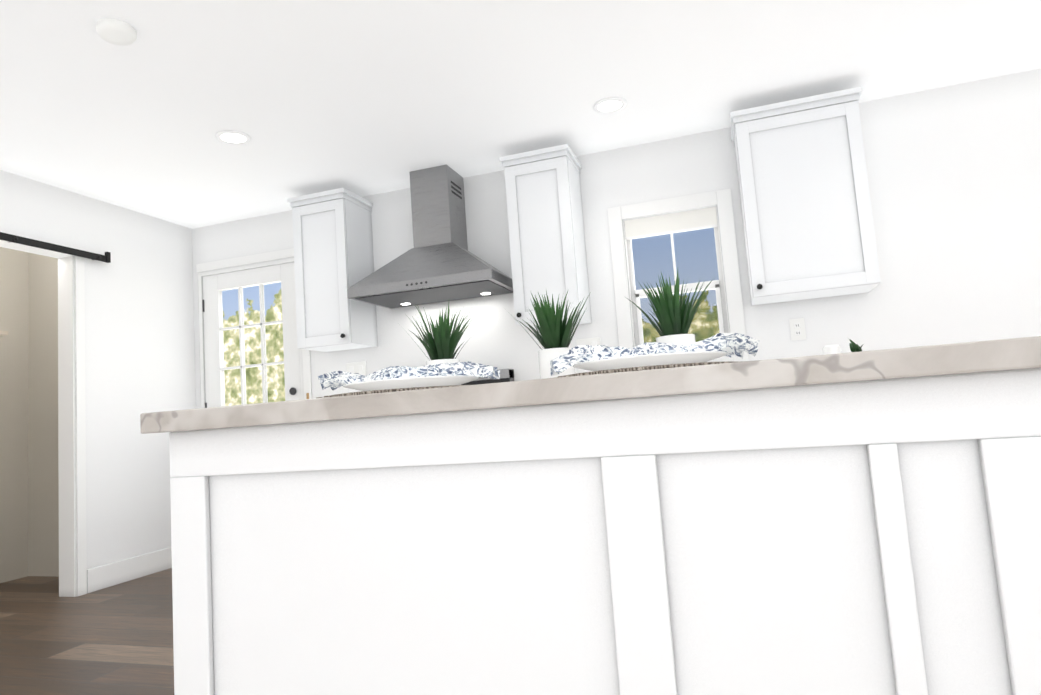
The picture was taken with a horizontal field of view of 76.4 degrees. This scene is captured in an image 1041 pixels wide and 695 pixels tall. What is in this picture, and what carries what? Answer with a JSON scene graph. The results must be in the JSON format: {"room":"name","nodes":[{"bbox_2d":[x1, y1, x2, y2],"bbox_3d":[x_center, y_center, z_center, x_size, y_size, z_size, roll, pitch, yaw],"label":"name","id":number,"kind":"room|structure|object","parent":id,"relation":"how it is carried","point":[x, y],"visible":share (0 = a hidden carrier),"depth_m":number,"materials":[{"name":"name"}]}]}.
{"room":"kitchen","nodes":[
{"label":"kitchen","id":0,"kind":"room"},
{"bbox_2d":[0,247,27,582],"bbox_3d":[-3.666,0.317,3.914,0.050,2.385,1.550,-6,-6,18],"label":"wall","id":1,"kind":"structure","parent":0,"point":[13,263],"depth_m":4.49,"materials":[{"name":"paint"}]},
{"bbox_2d":[0,331,7,335],"bbox_3d":[-3.057,-0.054,3.527,0.269,0.080,0.440,-6,-6,18],"label":"cleat","id":2,"kind":"object","parent":1,"relation":"attached to","point":[2,333],"visible":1,"depth_m":3.68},
{"bbox_2d":[28,253,58,576],"bbox_3d":[-3.004,0.325,4.488,0.840,2.385,0.050,-6,-6,18],"label":"wall","id":3,"kind":"structure","parent":0,"point":[29,508],"depth_m":4.54,"materials":[{"name":"paint"}]},
{"bbox_2d":[0,568,173,694],"bbox_3d":[-0.353,0.970,0.180,8.820,0.100,7.640,-6,-6,18],"label":"floor","id":4,"kind":"structure","parent":0,"point":[117,639],"depth_m":2.96,"materials":[{"name":"brown wood"}]},
{"bbox_2d":[461,369,513,384],"bbox_3d":[-0.464,0.706,3.766,0.760,1.130,0.656,-6,-6,18],"label":"range","id":5,"kind":"object","parent":4,"relation":"on","point":[506,375],"depth_m":3.96,"materials":[{"name":"grey metal"}]},
{"bbox_2d":[160,368,1040,694],"bbox_3d":[0.157,0.564,1.451,1.470,0.879,0.840,-6,-6,18],"label":"kitchen island","id":6,"kind":"object","parent":4,"relation":"on","point":[852,524],"depth_m":1.03,"materials":[{"name":"wood"}]},
{"bbox_2d":[140,336,1040,433],"bbox_3d":[0.125,0.107,1.496,1.540,0.040,0.910,-6,-6,18],"label":"island countertop","id":7,"kind":"structure","parent":6,"relation":"on","point":[1023,354],"depth_m":1.01,"materials":[{"name":"beige stone"}]},
{"bbox_2d":[316,361,499,397],"bbox_3d":[-0.222,0.066,1.348,0.380,0.061,0.380,-6,-6,18],"label":"place setting","id":8,"kind":"object","parent":7,"relation":"on","point":[396,378],"visible":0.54,"depth_m":1.29,"materials":[{"name":"white ceramic"}]},
{"bbox_2d":[399,304,473,364],"bbox_3d":[-0.198,0.004,1.654,0.201,0.239,0.177,-6,-6,18],"label":"plant","id":9,"kind":"object","parent":7,"relation":"on","point":[440,344],"visible":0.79,"depth_m":1.62,"materials":[{"name":"green plant"}]},
{"bbox_2d":[504,291,590,378],"bbox_3d":[0.068,-0.025,1.558,0.222,0.241,0.206,-6,-6,18],"label":"plant","id":10,"kind":"object","parent":7,"relation":"on","point":[554,337],"visible":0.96,"depth_m":1.53,"materials":[{"name":"green plant"}]},
{"bbox_2d":[550,333,759,377],"bbox_3d":[0.231,0.019,1.194,0.381,0.061,0.380,-6,-6,18],"label":"patterned cloth","id":11,"kind":"object","parent":7,"relation":"on","point":[600,359],"visible":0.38,"depth_m":1.13,"materials":[{"name":"white fabric"}]},
{"bbox_2d":[625,270,714,344],"bbox_3d":[0.337,-0.052,1.451,0.192,0.235,0.202,-6,-6,18],"label":"plant","id":12,"kind":"object","parent":7,"relation":"on","point":[674,315],"visible":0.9,"depth_m":1.42,"materials":[{"name":"green plant"}]},
{"bbox_3d":[0.194,0.701,3.597,3.574,1.015,0.613,-6,-6,18],"label":"countertop","id":13,"kind":"structure","parent":4,"relation":"on","visible":0},
{"bbox_3d":[1.569,0.141,3.179,0.280,0.011,0.280,-6,-6,18],"label":"plate","id":14,"kind":"object","parent":13,"relation":"on","visible":0},
{"bbox_2d":[822,345,841,354],"bbox_3d":[1.536,0.068,3.248,0.084,0.162,0.084,-6,-6,18],"label":"canister","id":15,"kind":"object","parent":14,"relation":"on","point":[831,349],"visible":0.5,"depth_m":3.22,"materials":[{"name":"white ceramic"}]},
{"bbox_2d":[849,339,862,351],"bbox_3d":[1.605,0.042,3.156,0.100,0.186,0.078,-6,-6,18],"label":"plant","id":16,"kind":"object","parent":14,"relation":"on","point":[854,347],"visible":0.19,"depth_m":3.15,"materials":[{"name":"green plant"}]},
{"bbox_2d":[0,170,195,568],"bbox_3d":[-3.543,0.053,1.284,0.120,2.385,7.400,-6,-6,18],"label":"wall","id":17,"kind":"structure","parent":0,"point":[139,330],"depth_m":4.22,"materials":[{"name":"paint"}]},
{"bbox_2d":[0,230,86,596],"bbox_3d":[-2.760,0.395,3.619,0.132,2.045,0.710,-6,-6,18],"label":"door frame","id":18,"kind":"structure","parent":17,"relation":"attached to","point":[71,447],"depth_m":3.89,"materials":[{"name":"paint"}]},
{"bbox_2d":[0,232,110,262],"bbox_3d":[-2.964,-0.645,3.029,0.059,0.065,2.374,-6,-6,18],"label":"barn door rail","id":19,"kind":"object","parent":17,"relation":"attached to","point":[106,257],"visible":1,"depth_m":3.82,"materials":[{"name":"black metal"}]},
{"bbox_2d":[87,547,171,592],"bbox_3d":[-3.402,1.162,1.146,0.014,0.135,7.380,-6,-6,18],"label":"baseboard","id":20,"kind":"structure","parent":17,"relation":"attached to","point":[113,574],"depth_m":4.10,"materials":[{"name":"paint"}]},
{"bbox_2d":[0,0,1040,228],"bbox_3d":[-0.528,-1.497,0.419,8.820,0.100,7.640,-6,-6,18],"label":"ceiling","id":21,"kind":"structure","parent":0,"point":[361,98],"depth_m":3.01,"materials":[{"name":"paint"}]},
{"bbox_2d":[96,18,136,45],"bbox_3d":[-1.495,-1.163,2.448,0.130,0.036,0.130,-6,-6,18],"label":"smoke detector","id":22,"kind":"object","parent":21,"relation":"attached to","point":[116,32],"visible":0.96,"depth_m":2.42,"materials":[{"name":"white plastic"}]},
{"bbox_2d":[215,130,250,144],"bbox_3d":[-1.484,-1.084,3.419,0.170,0.007,0.170,-6,-6,18],"label":"recessed light","id":23,"kind":"object","parent":21,"relation":"in","point":[232,137],"visible":1,"depth_m":3.41,"materials":[{"name":"paint"}]},
{"bbox_2d":[593,97,626,112],"bbox_3d":[0.453,-1.228,3.358,0.170,0.007,0.170,-6,-6,18],"label":"recessed light","id":24,"kind":"object","parent":21,"relation":"in","point":[610,104],"visible":1,"depth_m":3.35,"materials":[{"name":"paint"}]},
{"bbox_2d":[192,69,1040,408],"bbox_3d":[1.231,-0.052,3.704,7.740,2.385,0.120,-6,-6,18],"label":"wall","id":25,"kind":"structure","parent":0,"point":[954,177],"depth_m":3.48,"materials":[{"name":"paint"}]},
{"bbox_2d":[198,257,303,407],"bbox_3d":[-1.866,0.429,4.650,0.878,2.049,0.165,-6,-6,18],"label":"back door","id":26,"kind":"structure","parent":25,"relation":"in","point":[213,285],"depth_m":4.72,"materials":[{"name":"paint"}]},
{"bbox_2d":[196,248,311,398],"bbox_3d":[-1.853,0.393,4.603,0.939,2.110,0.012,-6,-6,18],"label":"door frame","id":27,"kind":"structure","parent":25,"relation":"attached to","point":[257,258],"depth_m":4.65,"materials":[{"name":"paint"}]},
{"bbox_2d":[287,188,377,351],"bbox_3d":[-1.205,-0.479,4.270,0.412,0.966,0.363,-6,-6,18],"label":"upper cabinet","id":28,"kind":"object","parent":25,"relation":"attached to","point":[333,247],"visible":1,"depth_m":4.14,"materials":[{"name":"white wood"}]},
{"bbox_2d":[346,361,365,375],"bbox_3d":[-1.086,0.155,4.373,0.145,0.116,0.009,-6,-6,18],"label":"light switch","id":29,"kind":"object","parent":25,"relation":"attached to","point":[357,367],"visible":0.6,"depth_m":4.37,"materials":[{"name":"white plastic"}]},
{"bbox_2d":[347,165,512,308],"bbox_3d":[-0.534,-0.699,3.995,0.900,0.791,0.502,-6,-6,18],"label":"range hood","id":30,"kind":"object","parent":25,"relation":"attached to","point":[438,262],"visible":0.98,"depth_m":3.93,"materials":[{"name":"silver metal"}]},
{"bbox_2d":[499,144,591,328],"bbox_3d":[0.157,-0.618,3.838,0.402,0.966,0.363,-6,-6,18],"label":"upper cabinet","id":31,"kind":"object","parent":25,"relation":"attached to","point":[546,223],"visible":0.92,"depth_m":3.71,"materials":[{"name":"white wood"}]},
{"bbox_2d":[576,337,600,345],"bbox_3d":[0.403,0.003,3.900,0.145,0.116,0.009,-6,-6,18],"label":"light switch","id":32,"kind":"object","parent":25,"relation":"attached to","point":[595,341],"visible":0.4,"depth_m":3.90,"materials":[{"name":"white plastic"}]},
{"bbox_2d":[607,189,748,361],"bbox_3d":[0.896,-0.363,3.812,0.700,0.990,0.104,-6,-6,18],"label":"window","id":33,"kind":"structure","parent":25,"relation":"in","point":[726,240],"depth_m":3.79,"materials":[{"name":"paint"}]},
{"bbox_2d":[624,207,717,239],"bbox_3d":[0.868,-0.715,3.837,0.520,0.114,0.037,-6,-6,18],"label":"window shade","id":34,"kind":"object","parent":33,"relation":"attached to","point":[698,219],"visible":0.94,"depth_m":3.82,"materials":[{"name":"fabric"}]},
{"bbox_2d":[789,318,805,340],"bbox_3d":[1.490,-0.098,3.555,0.075,0.116,0.008,-6,-6,18],"label":"electrical outlet","id":35,"kind":"object","parent":25,"relation":"attached to","point":[797,329],"visible":1,"depth_m":3.55,"materials":[{"name":"white plastic"}]},
{"bbox_2d":[730,86,880,305],"bbox_3d":[1.456,-0.751,3.426,0.612,0.966,0.363,-6,-6,18],"label":"upper cabinet","id":36,"kind":"object","parent":25,"relation":"attached to","point":[807,219],"visible":1,"depth_m":3.29,"materials":[{"name":"white wood"}]},
{"label":"outside","id":37,"kind":"structure","parent":0,"visible":0},
{"bbox_2d":[222,217,728,405],"bbox_3d":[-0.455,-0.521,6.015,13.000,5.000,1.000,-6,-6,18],"label":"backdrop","id":38,"kind":"structure","parent":37,"point":[705,320],"depth_m":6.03,"materials":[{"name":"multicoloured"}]}
]}

